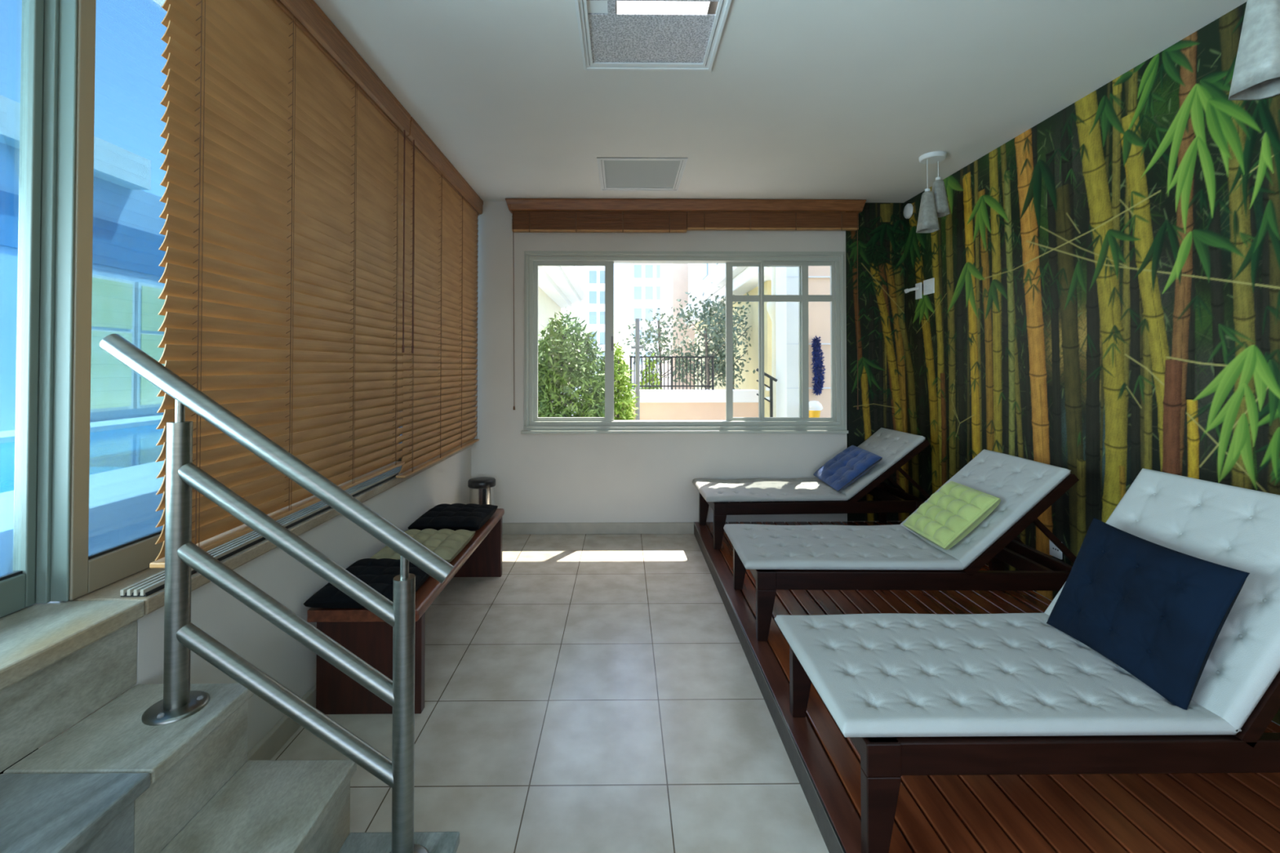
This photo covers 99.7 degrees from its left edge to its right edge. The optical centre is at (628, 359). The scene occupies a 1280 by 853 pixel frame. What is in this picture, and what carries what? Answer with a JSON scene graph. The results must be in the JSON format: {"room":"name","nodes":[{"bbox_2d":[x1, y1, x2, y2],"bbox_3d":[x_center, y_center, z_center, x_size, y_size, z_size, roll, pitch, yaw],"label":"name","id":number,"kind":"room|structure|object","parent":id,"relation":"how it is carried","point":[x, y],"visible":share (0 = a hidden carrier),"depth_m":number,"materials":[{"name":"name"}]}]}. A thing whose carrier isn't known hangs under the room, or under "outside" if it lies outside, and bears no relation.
{"room":"spa relaxation room","nodes":[
{"label":"spa relaxation room","id":0,"kind":"room"},
{"bbox_2d":[0,490,13,576],"bbox_3d":[-2.264,0.666,-1.660,1.520,0.150,12.745,0,-1,-1],"label":"pool deck","id":1,"kind":"object","parent":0,"point":[6,499],"depth_m":2.03,"materials":[{"name":"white stone"}]},
{"bbox_2d":[38,446,471,753],"bbox_3d":[-1.380,0.012,0.909,0.250,2.730,7.045,0,-1,-1],"label":"wall","id":2,"kind":"structure","parent":0,"point":[215,611],"depth_m":1.97,"materials":[{"name":"paint"}]},
{"bbox_2d":[0,0,77,617],"bbox_3d":[-1.454,-0.350,-0.088,0.102,1.884,2.942,0,-1,-1],"label":"window","id":3,"kind":"structure","parent":2,"relation":"in","point":[38,38],"depth_m":1.36,"materials":[{"name":"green metal"}]},
{"bbox_2d":[0,600,144,691],"bbox_3d":[-1.375,0.622,0.404,0.298,0.043,1.953,0,-1,-1],"label":"window sill","id":4,"kind":"structure","parent":2,"relation":"attached to","point":[33,637],"depth_m":1.24,"materials":[{"name":"beige stone"}]},
{"bbox_2d":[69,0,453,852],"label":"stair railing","id":5,"kind":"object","parent":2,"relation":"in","point":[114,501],"depth_m":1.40,"materials":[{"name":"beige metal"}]},
{"bbox_2d":[149,0,414,568],"bbox_3d":[-1.205,-0.378,2.174,0.088,1.855,1.540,0,-1,-1],"label":"blind","id":6,"kind":"object","parent":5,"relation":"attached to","point":[282,294],"visible":0.96,"depth_m":1.85,"materials":[{"name":"brown wood"}]},
{"bbox_2d":[395,135,479,478],"bbox_3d":[-1.236,-0.319,3.658,0.056,1.932,1.493,0,-1,-1],"label":"blind","id":7,"kind":"object","parent":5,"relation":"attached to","point":[438,408],"visible":0.9,"depth_m":3.46,"materials":[{"name":"brown wood"}]},
{"bbox_2d":[68,443,473,615],"bbox_3d":[-1.400,0.657,2.901,0.298,0.043,3.038,0,-1,-1],"label":"trim","id":8,"kind":"structure","parent":2,"relation":"attached to","point":[111,592],"depth_m":1.69,"materials":[{"name":"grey stone"}]},
{"bbox_2d":[246,683,315,761],"bbox_3d":[-1.264,1.362,2.893,0.022,0.085,3.009,0,-1,-1],"label":"baseboard","id":9,"kind":"structure","parent":2,"relation":"attached to","point":[277,737],"depth_m":1.91,"materials":[{"name":"stone"}]},
{"bbox_2d":[280,0,410,135],"bbox_3d":[-1.209,-1.290,1.164,0.097,0.111,3.515,0,-1,-1],"label":"wooden pelmet","id":10,"kind":"object","parent":2,"relation":"attached to","point":[308,12],"visible":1,"depth_m":2.26,"materials":[{"name":"brown wood"}]},
{"bbox_2d":[407,116,483,214],"bbox_3d":[-1.234,-1.255,3.681,0.097,0.111,1.500,0,-1,-1],"label":"wooden pelmet","id":11,"kind":"object","parent":2,"relation":"attached to","point":[423,142],"visible":0.8,"depth_m":3.45,"materials":[{"name":"brown wood"}]},
{"bbox_2d":[271,533,909,852],"bbox_3d":[0.582,1.427,0.939,3.716,0.100,7.305,0,-1,-1],"label":"floor","id":12,"kind":"structure","parent":0,"point":[601,693],"depth_m":2.07,"materials":[{"name":"beige tile"}]},
{"bbox_2d":[0,620,459,852],"bbox_3d":[-0.847,1.007,0.407,0.847,0.726,1.960,0,-1,-1],"label":"staircase","id":13,"kind":"structure","parent":12,"relation":"on","point":[113,781],"depth_m":1.18,"materials":[{"name":"beige stone"}]},
{"bbox_2d":[306,508,504,714],"bbox_3d":[-1.032,1.190,2.828,0.430,0.427,1.500,0,-1,-1],"label":"bench","id":14,"kind":"object","parent":12,"relation":"on","point":[360,631],"visible":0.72,"depth_m":2.12,"materials":[{"name":"red wood"}]},
{"bbox_2d":[303,558,430,608],"bbox_3d":[-1.055,0.930,2.276,0.375,0.076,0.440,0,-1,-2],"label":"seat pad","id":15,"kind":"object","parent":14,"relation":"on","point":[379,575],"visible":0.51,"depth_m":2.20,"materials":[{"name":"black fabric"}]},
{"bbox_2d":[369,528,475,562],"bbox_3d":[-1.025,0.934,2.727,0.385,0.081,0.430,0,-1,-1],"label":"seat pad","id":16,"kind":"object","parent":14,"relation":"on","point":[447,544],"visible":0.58,"depth_m":2.69,"materials":[{"name":"fabric"}]},
{"bbox_2d":[408,503,497,531],"bbox_3d":[-1.035,0.940,3.237,0.395,0.084,0.460,0,-1,-1],"label":"seat pad","id":17,"kind":"object","parent":14,"relation":"on","point":[468,517],"visible":0.91,"depth_m":3.11,"materials":[{"name":"black fabric"}]},
{"bbox_2d":[467,476,495,505],"bbox_3d":[-1.125,1.168,4.141,0.210,0.508,0.206,-1,-1,43],"label":"waste bin","id":18,"kind":"object","parent":12,"relation":"on","point":[482,489],"visible":0.42,"depth_m":4.07,"materials":[{"name":"silver metal"}]},
{"bbox_2d":[693,521,1279,852],"bbox_3d":[1.440,1.332,1.067,1.750,0.095,6.743,0,-1,-1],"label":"wooden deck","id":19,"kind":"object","parent":12,"relation":"on","point":[1192,812],"visible":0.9,"depth_m":1.62,"materials":[{"name":"wood"}]},
{"bbox_2d":[692,427,930,549],"bbox_3d":[1.385,0.937,4.105,1.720,0.779,0.608,0,-1,-3],"label":"sun lounger","id":20,"kind":"object","parent":19,"relation":"on","point":[805,495],"visible":0.77,"depth_m":3.84,"materials":[{"name":"brown wood"}]},
{"bbox_2d":[692,477,848,502],"bbox_3d":[1.035,0.975,4.089,1.020,0.059,0.594,0,-1,-3],"label":"seat cushion","id":21,"kind":"object","parent":20,"relation":"on","point":[805,489],"depth_m":3.93,"materials":[{"name":"white fabric"}]},
{"bbox_2d":[813,444,882,491],"bbox_3d":[1.650,0.817,4.104,0.336,0.267,0.503,0,-1,0],"label":"cushion","id":22,"kind":"object","parent":20,"relation":"on","point":[852,463],"visible":1,"depth_m":4.02,"materials":[{"name":"blue fabric"}]},
{"bbox_2d":[814,427,925,499],"bbox_3d":[1.812,0.768,4.127,0.710,0.053,0.594,-37,1,-3],"label":"cushion","id":23,"kind":"object","parent":20,"relation":"on","point":[895,447],"depth_m":3.88,"materials":[{"name":"white fabric"}]},
{"bbox_2d":[723,448,1079,641],"bbox_3d":[1.384,0.908,2.805,1.682,0.800,0.618,0,-1,1],"label":"sun lounger","id":24,"kind":"object","parent":19,"relation":"on","point":[778,557],"visible":0.73,"depth_m":2.54,"materials":[{"name":"brown wood"}]},
{"bbox_2d":[723,524,965,570],"bbox_3d":[1.053,0.962,2.808,1.020,0.048,0.604,0,-1,1],"label":"seat cushion","id":25,"kind":"object","parent":24,"relation":"on","point":[758,547],"depth_m":2.68,"materials":[{"name":"white fabric"}]},
{"bbox_2d":[902,480,1000,550],"bbox_3d":[1.646,0.791,2.774,0.283,0.261,0.401,0,-1,1],"label":"cushion","id":26,"kind":"object","parent":24,"relation":"on","point":[950,513],"visible":1,"depth_m":2.69,"materials":[{"name":"fabric"}]},
{"bbox_2d":[899,448,1071,568],"bbox_3d":[1.797,0.740,2.804,0.675,0.049,0.604,-42,-1,0],"label":"cushion","id":27,"kind":"object","parent":24,"relation":"on","point":[1024,486],"depth_m":2.59,"materials":[{"name":"white fabric"}]},
{"bbox_2d":[774,468,1279,852],"bbox_3d":[1.348,0.845,1.689,1.616,0.895,0.638,0,-1,-1],"label":"sun lounger","id":28,"kind":"object","parent":19,"relation":"on","point":[1009,693],"visible":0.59,"depth_m":1.48,"materials":[{"name":"brown wood"}]},
{"bbox_2d":[774,613,1241,737],"bbox_3d":[1.050,0.947,1.685,1.020,0.048,0.624,0,-1,-1],"label":"seat cushion","id":29,"kind":"object","parent":28,"relation":"on","point":[1009,674],"depth_m":1.55,"materials":[{"name":"white fabric"}]},
{"bbox_2d":[1046,517,1249,710],"bbox_3d":[1.559,0.748,1.667,0.196,0.389,0.483,0,-1,2],"label":"cushion","id":30,"kind":"object","parent":28,"relation":"on","point":[1157,612],"visible":1,"depth_m":1.58,"materials":[{"name":"blue fabric"}]},
{"bbox_2d":[1044,468,1279,733],"bbox_3d":[1.733,0.678,1.695,0.051,0.675,0.624,35,-1,0],"label":"cushion","id":31,"kind":"object","parent":28,"relation":"on","point":[1235,527],"depth_m":1.56,"materials":[{"name":"white fabric"}]},
{"bbox_2d":[471,201,903,523],"bbox_3d":[0.430,0.062,4.529,3.950,2.730,0.160,0,-1,-1],"label":"wall","id":32,"kind":"structure","parent":0,"point":[552,477],"depth_m":4.44,"materials":[{"name":"paint"}]},
{"bbox_2d":[502,522,693,534],"bbox_3d":[-0.367,1.380,4.415,1.846,0.091,0.016,0,-1,-1],"label":"baseboard","id":33,"kind":"structure","parent":32,"relation":"attached to","point":[540,528],"depth_m":4.41,"materials":[{"name":"tile"}]},
{"bbox_2d":[520,250,848,434],"bbox_3d":[0.460,-0.144,4.490,2.670,1.498,0.165,0,-1,-1],"label":"window","id":34,"kind":"structure","parent":32,"relation":"in","point":[533,424],"depth_m":4.46,"materials":[{"name":"white metal"}]},
{"bbox_2d":[511,210,687,409],"bbox_3d":[-0.237,-0.400,4.411,1.426,1.621,0.058,0,-1,-1],"label":"blind","id":35,"kind":"object","parent":34,"relation":"attached to","point":[522,221],"visible":1,"depth_m":4.40,"materials":[{"name":"brown wood"}]},
{"bbox_2d":[686,211,858,409],"bbox_3d":[1.181,-0.399,4.425,1.408,1.621,0.058,0,-1,-1],"label":"blind","id":36,"kind":"object","parent":34,"relation":"attached to","point":[695,220],"visible":0.98,"depth_m":4.42,"materials":[{"name":"brown wood"}]},
{"bbox_2d":[505,198,866,213],"bbox_3d":[0.466,-1.254,4.419,2.929,0.092,0.098,0,-1,-1],"label":"wooden pelmet","id":37,"kind":"object","parent":32,"relation":"attached to","point":[513,204],"visible":0.94,"depth_m":4.38,"materials":[{"name":"brown wood"}]},
{"bbox_2d":[313,0,1247,202],"bbox_3d":[0.341,-1.452,0.976,4.200,0.200,7.305,0,-1,-1],"label":"ceiling","id":38,"kind":"structure","parent":0,"point":[797,99],"depth_m":2.62,"materials":[{"name":"paint"}]},
{"bbox_2d":[596,157,687,191],"bbox_3d":[0.086,-1.314,3.837,0.592,0.020,0.635,0,-1,-1],"label":"recessed light","id":39,"kind":"object","parent":38,"relation":"in","point":[622,174],"visible":1,"depth_m":3.80,"materials":[{"name":"white plastic"}]},
{"bbox_2d":[604,160,679,187],"bbox_3d":[0.086,-1.319,3.837,0.522,0.005,0.565,0,-1,-1],"label":"diffuser","id":40,"kind":"object","parent":39,"relation":"attached to","point":[617,173],"depth_m":3.82,"materials":[{"name":"grey"}]},
{"bbox_2d":[574,0,731,70],"bbox_3d":[0.088,-1.342,2.180,0.580,0.028,0.580,0,-1,-1],"label":"recessed light","id":41,"kind":"object","parent":38,"relation":"in","point":[642,34],"visible":1,"depth_m":2.21,"materials":[{"name":"white plastic"}]},
{"bbox_2d":[915,151,950,233],"bbox_3d":[1.965,-1.072,3.485,0.200,0.489,0.160,0,-1,-1],"label":"pendant light","id":42,"kind":"object","parent":38,"relation":"hanging from","point":[934,204],"visible":1,"depth_m":3.46,"materials":[{"name":"white plastic"}]},
{"bbox_2d":[1228,0,1279,100],"bbox_3d":[1.770,-1.030,1.452,0.276,0.629,0.164,0,-1,-1],"label":"pendant light","id":43,"kind":"object","parent":38,"relation":"hanging from","point":[1256,72],"visible":1,"depth_m":1.42,"materials":[{"name":"white plastic"}]},
{"bbox_2d":[986,564,1279,725],"bbox_3d":[2.381,0.011,0.896,0.120,2.730,7.145,0,-1,-1],"label":"wall","id":44,"kind":"structure","parent":0,"point":[986,565],"depth_m":2.96,"materials":[{"name":"paint"}]},
{"bbox_2d":[904,282,922,299],"bbox_3d":[2.223,-0.539,4.240,0.121,0.125,0.080,0,-1,-1],"label":"lever","id":45,"kind":"object","parent":44,"relation":"attached to","point":[918,286],"visible":1,"depth_m":4.22,"materials":[{"name":"white plastic"}]},
{"bbox_2d":[845,1,1279,724],"bbox_3d":[2.069,-0.025,1.653,0.484,2.633,5.621,0,-1,-1],"label":"wall mural","id":46,"kind":"object","parent":44,"relation":"attached to","point":[1104,308],"visible":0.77,"depth_m":2.63,"materials":[{"name":"paper"}]},
{"bbox_2d":[903,203,913,218],"bbox_3d":[2.270,-1.210,4.395,0.024,0.120,0.120,0,-1,-1],"label":"wall sensor","id":47,"kind":"object","parent":46,"relation":"attached to","point":[908,210],"visible":1,"depth_m":4.37,"materials":[{"name":"white plastic"}]},
{"bbox_2d":[923,277,934,295],"bbox_3d":[2.277,-0.554,4.100,0.016,0.114,0.133,0,-1,-1],"label":"light switch","id":48,"kind":"object","parent":46,"relation":"attached to","point":[929,284],"visible":1,"depth_m":4.08,"materials":[{"name":"white plastic"}]},
{"bbox_2d":[1049,540,1062,559],"bbox_3d":[2.291,1.014,2.897,0.012,0.092,0.075,0,-1,-1],"label":"power outlet","id":49,"kind":"object","parent":46,"relation":"attached to","point":[1055,551],"visible":0.71,"depth_m":2.89,"materials":[{"name":"white plastic"}]},
{"label":"outside","id":50,"kind":"structure","parent":0,"visible":0},
{"bbox_2d":[640,352,662,389],"bbox_3d":[0.327,0.536,8.596,0.491,1.296,0.543,0,-1,-1],"label":"shrub","id":51,"kind":"object","parent":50,"point":[652,354],"visible":0.15,"depth_m":8.56,"materials":[{"name":"green plant"}]},
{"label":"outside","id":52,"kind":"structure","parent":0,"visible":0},
{"bbox_2d":[0,430,14,443],"bbox_3d":[-6.550,0.755,2.924,6.960,0.200,22.000,0,-1,-1],"label":"pool deck","id":53,"kind":"object","parent":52,"point":[5,436],"depth_m":4.80,"materials":[{"name":"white stone"}]},
{"bbox_2d":[0,129,18,431],"bbox_3d":[-6.973,-0.955,-0.256,2.450,3.130,15.600,0,-1,-1],"label":"house","id":54,"kind":"structure","parent":53,"relation":"on","point":[9,179],"depth_m":5.22,"materials":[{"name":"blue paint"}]},
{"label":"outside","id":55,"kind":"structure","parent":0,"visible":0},
{"bbox_3d":[0.777,1.726,22.289,30.000,0.100,35.395,0,-1,-1],"label":"ground","id":56,"kind":"structure","parent":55,"visible":0},
{"bbox_2d":[537,266,587,413],"bbox_3d":[-2.189,-0.197,9.932,2.220,3.400,10.100,0,-1,-1],"label":"side wing","id":57,"kind":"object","parent":56,"relation":"on","point":[559,287],"visible":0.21,"depth_m":11.70},
{"bbox_2d":[537,308,615,417],"bbox_3d":[-0.678,0.438,5.740,1.092,2.026,1.066,0,-1,-1],"label":"shrub","id":58,"kind":"object","parent":56,"relation":"on","point":[591,403],"visible":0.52,"depth_m":5.49,"materials":[{"name":"green plant"}]},
{"bbox_2d":[586,266,604,389],"bbox_3d":[-1.905,-7.139,35.556,1.300,18.000,5.060,0,-1,-1],"label":"tower block","id":59,"kind":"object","parent":56,"relation":"on","point":[596,274],"visible":0.16,"depth_m":33.01,"materials":[{"name":"white concrete"}]},
{"bbox_2d":[600,342,639,420],"bbox_3d":[-0.156,0.610,6.353,0.595,1.686,0.707,0,-1,-1],"label":"shrub","id":60,"kind":"object","parent":56,"relation":"on","point":[623,385],"visible":0.2,"depth_m":6.23,"materials":[{"name":"green plant"}]},
{"bbox_2d":[631,318,644,420],"bbox_3d":[0.112,0.470,6.846,0.160,1.980,0.060,0,-1,-1],"label":"post","id":61,"kind":"object","parent":56,"relation":"on","point":[637,347],"visible":0.59,"depth_m":6.83,"materials":[{"name":"grey metal"}]},
{"bbox_2d":[631,263,660,389],"bbox_3d":[1.140,-6.667,33.580,1.950,17.000,5.060,0,-1,-1],"label":"tower block","id":62,"kind":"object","parent":56,"relation":"on","point":[645,277],"visible":0.27,"depth_m":31.04,"materials":[{"name":"white concrete"}]},
{"bbox_2d":[614,307,704,389],"bbox_3d":[0.555,0.279,9.153,1.504,2.427,1.482,-1,-1,34],"label":"young tree","id":63,"kind":"object","parent":56,"relation":"on","point":[659,338],"visible":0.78,"depth_m":9.11,"materials":[{"name":"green plant"}]},
{"bbox_2d":[660,263,694,389],"bbox_3d":[3.215,-6.341,21.089,3.550,16.000,6.070,0,-1,-1],"label":"apartment building","id":64,"kind":"structure","parent":56,"relation":"on","point":[673,277],"depth_m":18.06,"materials":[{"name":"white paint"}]},
{"bbox_2d":[615,389,758,420],"bbox_3d":[0.693,0.935,7.220,2.070,1.060,0.330,0,-1,-1],"label":"wall","id":65,"kind":"structure","parent":56,"relation":"on","point":[655,405],"depth_m":7.09,"materials":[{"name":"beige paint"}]},
{"bbox_2d":[629,355,714,390],"bbox_3d":[0.578,0.180,7.234,1.140,0.450,0.030,0,-1,-1],"label":"railing","id":66,"kind":"object","parent":65,"relation":"on","point":[630,357],"visible":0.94,"depth_m":7.23,"materials":[{"name":"black metal"}]},
{"bbox_2d":[660,291,755,389],"bbox_3d":[1.347,0.192,8.894,1.448,2.593,1.324,0,-1,26],"label":"young tree","id":67,"kind":"object","parent":56,"relation":"on","point":[718,368],"visible":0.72,"depth_m":8.79,"materials":[{"name":"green plant"}]},
{"bbox_2d":[681,282,751,388],"bbox_3d":[1.809,0.061,9.726,1.574,2.879,1.999,1,-1,-41],"label":"young tree","id":68,"kind":"object","parent":56,"relation":"on","point":[707,304],"visible":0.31,"depth_m":9.66,"materials":[{"name":"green plant"}]},
{"bbox_2d":[680,263,831,417],"bbox_3d":[2.986,-0.977,11.344,2.801,5.000,11.403,0,-1,-1],"label":"building","id":69,"kind":"structure","parent":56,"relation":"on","point":[781,339],"depth_m":6.97,"materials":[{"name":"white paint"}]},
{"bbox_2d":[810,335,825,395],"bbox_3d":[1.956,0.061,5.571,0.170,0.631,0.126,0,-1,-1],"label":"mop","id":70,"kind":"object","parent":69,"relation":"hanging from","point":[818,380],"visible":1,"depth_m":5.56,"materials":[{"name":"blue fabric"}]},
{"bbox_2d":[755,368,777,417],"bbox_3d":[1.511,0.770,5.905,0.236,1.354,0.034,0,-1,-1],"label":"handrail","id":71,"kind":"object","parent":56,"relation":"on","point":[771,379],"visible":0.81,"depth_m":5.90,"materials":[{"name":"black metal"}]},
{"bbox_3d":[2.165,1.041,5.481,0.760,0.800,0.247,0,-1,-1],"label":"ledge","id":72,"kind":"object","parent":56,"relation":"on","visible":0},
{"bbox_2d":[808,400,822,417],"bbox_3d":[1.875,0.528,5.462,0.170,0.225,0.166,0,-1,-1],"label":"bucket","id":73,"kind":"object","parent":72,"relation":"on","point":[815,406],"visible":0.78,"depth_m":5.41,"materials":[{"name":"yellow plastic"}]},
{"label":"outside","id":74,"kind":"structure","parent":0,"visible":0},
{"bbox_2d":[0,441,14,493],"bbox_3d":[-4.235,0.745,0.447,2.380,0.150,17.000,0,-1,-1],"label":"pool water","id":75,"kind":"structure","parent":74,"point":[7,449],"depth_m":3.61,"materials":[{"name":"blue liquid"}]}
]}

